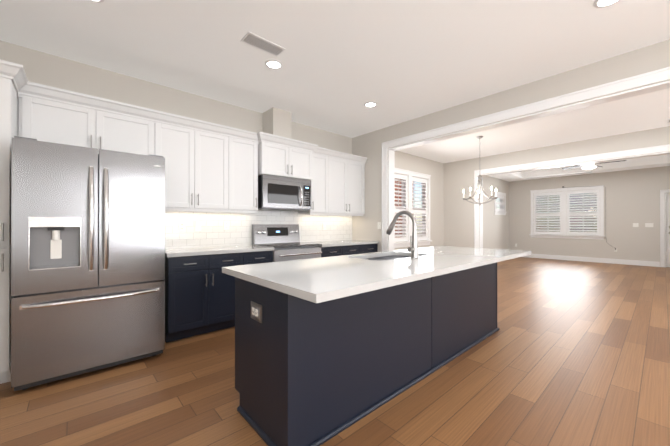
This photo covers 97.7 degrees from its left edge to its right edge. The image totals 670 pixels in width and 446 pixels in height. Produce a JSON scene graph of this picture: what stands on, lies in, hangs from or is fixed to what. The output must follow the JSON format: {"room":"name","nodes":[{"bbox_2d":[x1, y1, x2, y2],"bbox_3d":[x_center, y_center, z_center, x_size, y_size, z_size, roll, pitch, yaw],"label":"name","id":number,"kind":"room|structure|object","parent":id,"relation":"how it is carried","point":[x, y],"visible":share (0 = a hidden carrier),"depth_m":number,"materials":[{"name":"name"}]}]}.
{"room":"kitchen","nodes":[
{"label":"kitchen","id":0,"kind":"room"},
{"bbox_2d":[0,40,508,249],"bbox_3d":[1.524,-0.419,6.632,13.670,3.250,0.150,0,0,-42],"label":"wall","id":1,"kind":"structure","parent":0,"point":[39,67],"depth_m":3.71,"materials":[{"name":"grey paint"}]},
{"bbox_2d":[18,85,157,154],"bbox_3d":[-2.349,-0.881,2.848,0.971,0.465,0.326,0,0,-42],"label":"upper cabinet","id":2,"kind":"object","parent":1,"relation":"attached to","point":[46,117],"depth_m":2.68,"materials":[{"name":"white wood"}]},
{"bbox_2d":[158,117,233,212],"bbox_3d":[-1.673,-0.642,3.450,0.837,0.940,0.326,0,0,-42],"label":"upper cabinet","id":3,"kind":"object","parent":1,"relation":"attached to","point":[211,167],"depth_m":3.32,"materials":[{"name":"white wood"}]},
{"bbox_2d":[195,222,200,230],"bbox_3d":[-1.703,0.033,3.637,0.070,0.115,0.005,0,0,-42],"label":"outlet","id":4,"kind":"object","parent":1,"relation":"attached to","point":[197,226],"depth_m":3.63,"materials":[{"name":"white plastic"}]},
{"bbox_2d":[224,221,228,229],"bbox_3d":[-1.437,0.025,3.872,0.070,0.115,0.008,0,0,-42],"label":"outlet","id":5,"kind":"object","parent":1,"relation":"attached to","point":[226,223],"depth_m":3.87,"materials":[{"name":"white plastic"}]},
{"bbox_2d":[234,133,257,212],"bbox_3d":[-1.281,-0.641,3.800,0.447,0.940,0.326,0,0,-42],"label":"upper cabinet","id":6,"kind":"object","parent":1,"relation":"attached to","point":[245,148],"depth_m":3.72,"materials":[{"name":"white wood"}]},
{"bbox_2d":[165,210,351,248],"bbox_3d":[-0.890,0.053,4.371,3.239,0.545,0.010,0,0,-42],"label":"tile backsplash","id":7,"kind":"structure","parent":1,"relation":"attached to","point":[212,233],"depth_m":3.98,"materials":[{"name":"white tile"}]},
{"bbox_2d":[258,137,313,180],"bbox_3d":[-0.772,-0.877,4.204,0.820,0.465,0.401,0,0,-42],"label":"upper cabinet","id":8,"kind":"object","parent":1,"relation":"attached to","point":[287,159],"depth_m":4.02,"materials":[{"name":"white wood"}]},
{"bbox_2d":[258,175,310,210],"bbox_3d":[-0.752,-0.418,4.181,0.786,0.440,0.454,0,0,-42],"label":"microwave","id":9,"kind":"object","parent":8,"relation":"attached to","point":[283,193],"visible":1,"depth_m":4.01,"materials":[{"name":"silver metal"}]},
{"bbox_2d":[298,149,365,215],"bbox_3d":[-0.027,-0.638,4.919,1.215,0.940,0.326,0,0,-42],"label":"upper cabinet","id":10,"kind":"object","parent":1,"relation":"attached to","point":[338,185],"depth_m":4.77,"materials":[{"name":"white wood"}]},
{"bbox_2d":[395,168,431,247],"bbox_3d":[1.672,-0.340,6.728,1.800,1.727,0.205,0,0,-42],"label":"dining room window","id":11,"kind":"structure","parent":1,"relation":"in","point":[408,180],"depth_m":6.71,"materials":[{"name":"white"}]},
{"bbox_2d":[494,191,506,214],"bbox_3d":[5.844,-0.711,10.450,1.100,0.807,0.205,0,0,-42],"label":"living room window","id":12,"kind":"structure","parent":1,"relation":"in","point":[501,203],"depth_m":10.46,"materials":[{"name":"white"}]},
{"bbox_2d":[263,107,291,138],"bbox_3d":[-0.838,-1.355,4.226,0.300,0.489,0.300,0,0,-42],"label":"wall column","id":13,"kind":"structure","parent":0,"point":[277,121],"depth_m":4.11,"materials":[{"name":"grey paint"}]},
{"bbox_2d":[0,257,669,445],"bbox_3d":[3.737,1.260,4.147,13.670,0.120,6.800,0,0,-42],"label":"floor","id":14,"kind":"structure","parent":0,"point":[572,353],"depth_m":2.11,"materials":[{"name":"brown wood"}]},
{"bbox_2d":[0,59,27,383],"bbox_3d":[-2.802,0.012,2.189,0.700,2.364,0.719,0,0,-42],"label":"pantry cabinet","id":15,"kind":"object","parent":14,"relation":"on","point":[13,79],"visible":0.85,"depth_m":2.14,"materials":[{"name":"white wood"}]},
{"bbox_2d":[11,136,164,390],"bbox_3d":[-2.119,0.296,2.590,0.925,1.800,0.930,0,0,-42],"label":"fridge","id":16,"kind":"object","parent":14,"relation":"on","point":[87,258],"visible":1,"depth_m":2.24,"materials":[{"name":"silver metal"}]},
{"bbox_2d":[163,252,250,342],"bbox_3d":[-1.530,0.764,3.377,0.832,0.866,0.613,0,0,-42],"label":"base cabinet","id":17,"kind":"object","parent":14,"relation":"on","point":[199,292],"depth_m":3.08,"materials":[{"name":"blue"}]},
{"bbox_2d":[165,245,273,255],"bbox_3d":[-1.405,0.312,3.471,1.182,0.037,0.645,0,0,-42],"label":"countertop","id":18,"kind":"structure","parent":17,"relation":"on","point":[219,251],"depth_m":3.32,"materials":[{"name":"white stone"}]},
{"bbox_2d":[251,252,272,263],"bbox_3d":[-1.141,0.765,3.724,0.445,0.866,0.613,0,0,-42],"label":"base cabinet","id":19,"kind":"object","parent":14,"relation":"on","point":[256,257],"depth_m":3.54,"materials":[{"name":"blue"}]},
{"bbox_2d":[252,224,321,261],"bbox_3d":[-0.658,0.605,4.095,0.756,1.190,0.687,0,0,-42],"label":"range","id":20,"kind":"object","parent":14,"relation":"on","point":[283,240],"visible":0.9,"depth_m":4.09,"materials":[{"name":"silver metal"}]},
{"bbox_2d":[321,244,362,256],"bbox_3d":[-0.070,0.767,4.679,0.885,0.866,0.613,0,0,-42],"label":"base cabinet","id":21,"kind":"object","parent":14,"relation":"on","point":[348,249],"depth_m":4.45,"materials":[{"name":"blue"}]},
{"bbox_2d":[304,240,378,247],"bbox_3d":[0.072,0.315,4.789,1.246,0.037,0.645,0,0,-42],"label":"countertop","id":22,"kind":"structure","parent":21,"relation":"on","point":[338,243],"depth_m":4.60,"materials":[{"name":"white stone"}]},
{"bbox_2d":[235,262,499,445],"bbox_3d":[0.590,0.762,2.613,2.802,0.867,0.660,0,0,-42],"label":"kitchen island","id":23,"kind":"object","parent":14,"relation":"on","point":[327,349],"depth_m":1.79,"materials":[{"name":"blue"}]},
{"bbox_2d":[222,246,529,305],"bbox_3d":[0.674,0.310,2.542,2.920,0.037,1.020,0,0,-42],"label":"island countertop","id":24,"kind":"structure","parent":23,"relation":"on","point":[315,280],"depth_m":1.85,"materials":[{"name":"white stone"}]},
{"bbox_2d":[386,210,418,257],"bbox_3d":[0.570,0.087,2.568,0.108,0.407,0.331,0,0,-42],"label":"faucet","id":25,"kind":"object","parent":24,"relation":"on","point":[413,248],"visible":1,"depth_m":2.47,"materials":[{"name":"silver metal"}]},
{"bbox_2d":[363,244,377,252],"bbox_3d":[0.349,0.768,5.053,0.472,0.866,0.613,0,0,-42],"label":"base cabinet","id":26,"kind":"object","parent":14,"relation":"on","point":[367,248],"depth_m":4.85,"materials":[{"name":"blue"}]},
{"bbox_2d":[0,0,669,181],"bbox_3d":[3.737,-1.785,4.154,13.670,0.370,6.800,0,0,-42],"label":"ceiling","id":27,"kind":"structure","parent":0,"point":[396,61],"depth_m":2.74,"materials":[{"name":"white paint"}]},
{"bbox_2d":[89,0,104,2],"bbox_3d":[-1.706,-1.600,2.031,0.176,0.010,0.176,0,0,-42],"label":"recessed light","id":28,"kind":"object","parent":27,"relation":"in","point":[98,1],"visible":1,"depth_m":2.10,"materials":[{"name":"white"}]},
{"bbox_2d":[241,32,285,56],"bbox_3d":[-0.639,-1.600,2.622,0.360,0.008,0.160,0,0,-42],"label":"ceiling vent","id":29,"kind":"object","parent":27,"relation":"in","point":[260,43],"visible":1,"depth_m":2.61,"materials":[{"name":"white metal"}]},
{"bbox_2d":[265,59,282,68],"bbox_3d":[-0.614,-1.598,2.939,0.176,0.010,0.176,0,0,-42],"label":"recessed light","id":30,"kind":"object","parent":27,"relation":"in","point":[273,64],"visible":1,"depth_m":2.93,"materials":[{"name":"white plastic"}]},
{"bbox_2d":[364,102,376,106],"bbox_3d":[0.477,-1.596,3.925,0.176,0.010,0.176,0,0,-42],"label":"recessed light","id":31,"kind":"object","parent":27,"relation":"in","point":[370,104],"visible":1,"depth_m":3.92,"materials":[{"name":"white plastic"}]},
{"bbox_2d":[462,136,497,205],"bbox_3d":[2.644,-0.961,5.382,0.601,1.272,0.596,0,0,-42],"label":"chandelier","id":32,"kind":"object","parent":27,"relation":"hanging from","point":[479,178],"visible":1,"depth_m":5.35,"materials":[{"name":"silver metal"}]},
{"bbox_2d":[562,160,625,174],"bbox_3d":[6.561,-1.542,7.500,1.295,0.600,1.285,0,0,-42],"label":"ceiling fan","id":33,"kind":"object","parent":27,"relation":"hanging from","point":[590,166],"visible":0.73,"depth_m":7.51,"materials":[{"name":"white plastic"}]},
{"bbox_2d":[593,0,619,7],"bbox_3d":[1.958,-1.600,2.084,0.176,0.010,0.176,0,0,-42],"label":"recessed light","id":34,"kind":"object","parent":27,"relation":"in","point":[601,3],"visible":1,"depth_m":2.12,"materials":[{"name":"white plastic"}]},
{"bbox_2d":[352,39,669,251],"bbox_3d":[2.536,-0.428,3.079,0.150,3.250,6.500,0,0,-42],"label":"wall","id":35,"kind":"structure","parent":0,"point":[653,57],"depth_m":3.64,"materials":[{"name":"grey paint"}]},
{"bbox_2d":[443,126,669,247],"bbox_3d":[5.088,-0.422,5.356,0.150,3.250,6.500,0,0,-42],"label":"wall","id":36,"kind":"structure","parent":0,"point":[458,212],"depth_m":6.81,"materials":[{"name":"grey paint"}]},
{"bbox_2d":[382,67,669,266],"bbox_3d":[5.675,-0.072,5.785,8.500,2.553,5.186,0,0,-42],"label":"door frame","id":37,"kind":"structure","parent":36,"relation":"attached to","point":[388,159],"depth_m":4.41,"materials":[{"name":"white wood"}]},
{"bbox_2d":[509,166,669,261],"bbox_3d":[8.349,-0.413,9.136,0.150,3.250,5.500,0,0,-42],"label":"wall","id":38,"kind":"structure","parent":0,"point":[631,197],"depth_m":8.91,"materials":[{"name":"grey paint"}]},
{"bbox_2d":[529,185,604,238],"bbox_3d":[7.709,-0.350,9.812,0.205,1.682,2.000,0,0,-42],"label":"double window","id":39,"kind":"structure","parent":38,"relation":"in","point":[565,213],"depth_m":9.71,"materials":[{"name":"white"}]},
{"bbox_2d":[522,254,659,266],"bbox_3d":[3.737,1.127,4.147,13.370,0.145,6.500,0,0,-42],"label":"baseboard","id":40,"kind":"structure","parent":38,"relation":"attached to","point":[613,261],"depth_m":9.13,"materials":[{"name":"white wood"}]},
{"bbox_2d":[645,223,652,226],"bbox_3d":[8.954,0.041,8.335,0.013,0.115,0.160,0,0,-42],"label":"light switch","id":41,"kind":"object","parent":38,"relation":"attached to","point":[646,224],"depth_m":8.34,"materials":[{"name":"white plastic"}]},
{"bbox_2d":[666,194,669,266],"bbox_3d":[9.491,0.185,7.795,0.098,2.032,0.880,0,0,-42],"label":"entry door","id":42,"kind":"structure","parent":38,"relation":"in","point":[667,230],"depth_m":8.11,"materials":[{"name":"white wood"}]},
{"label":"outside","id":43,"kind":"structure","parent":0,"visible":0},
{"bbox_2d":[395,179,413,234],"bbox_3d":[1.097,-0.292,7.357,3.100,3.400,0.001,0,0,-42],"label":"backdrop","id":44,"kind":"structure","parent":43,"point":[399,201],"depth_m":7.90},
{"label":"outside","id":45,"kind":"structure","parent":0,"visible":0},
{"bbox_2d":[536,193,596,231],"bbox_3d":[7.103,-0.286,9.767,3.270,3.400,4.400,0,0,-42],"label":"window shutters","id":46,"kind":"object","parent":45,"point":[570,210],"depth_m":10.59,"materials":[{"name":"white wood"}]}
]}

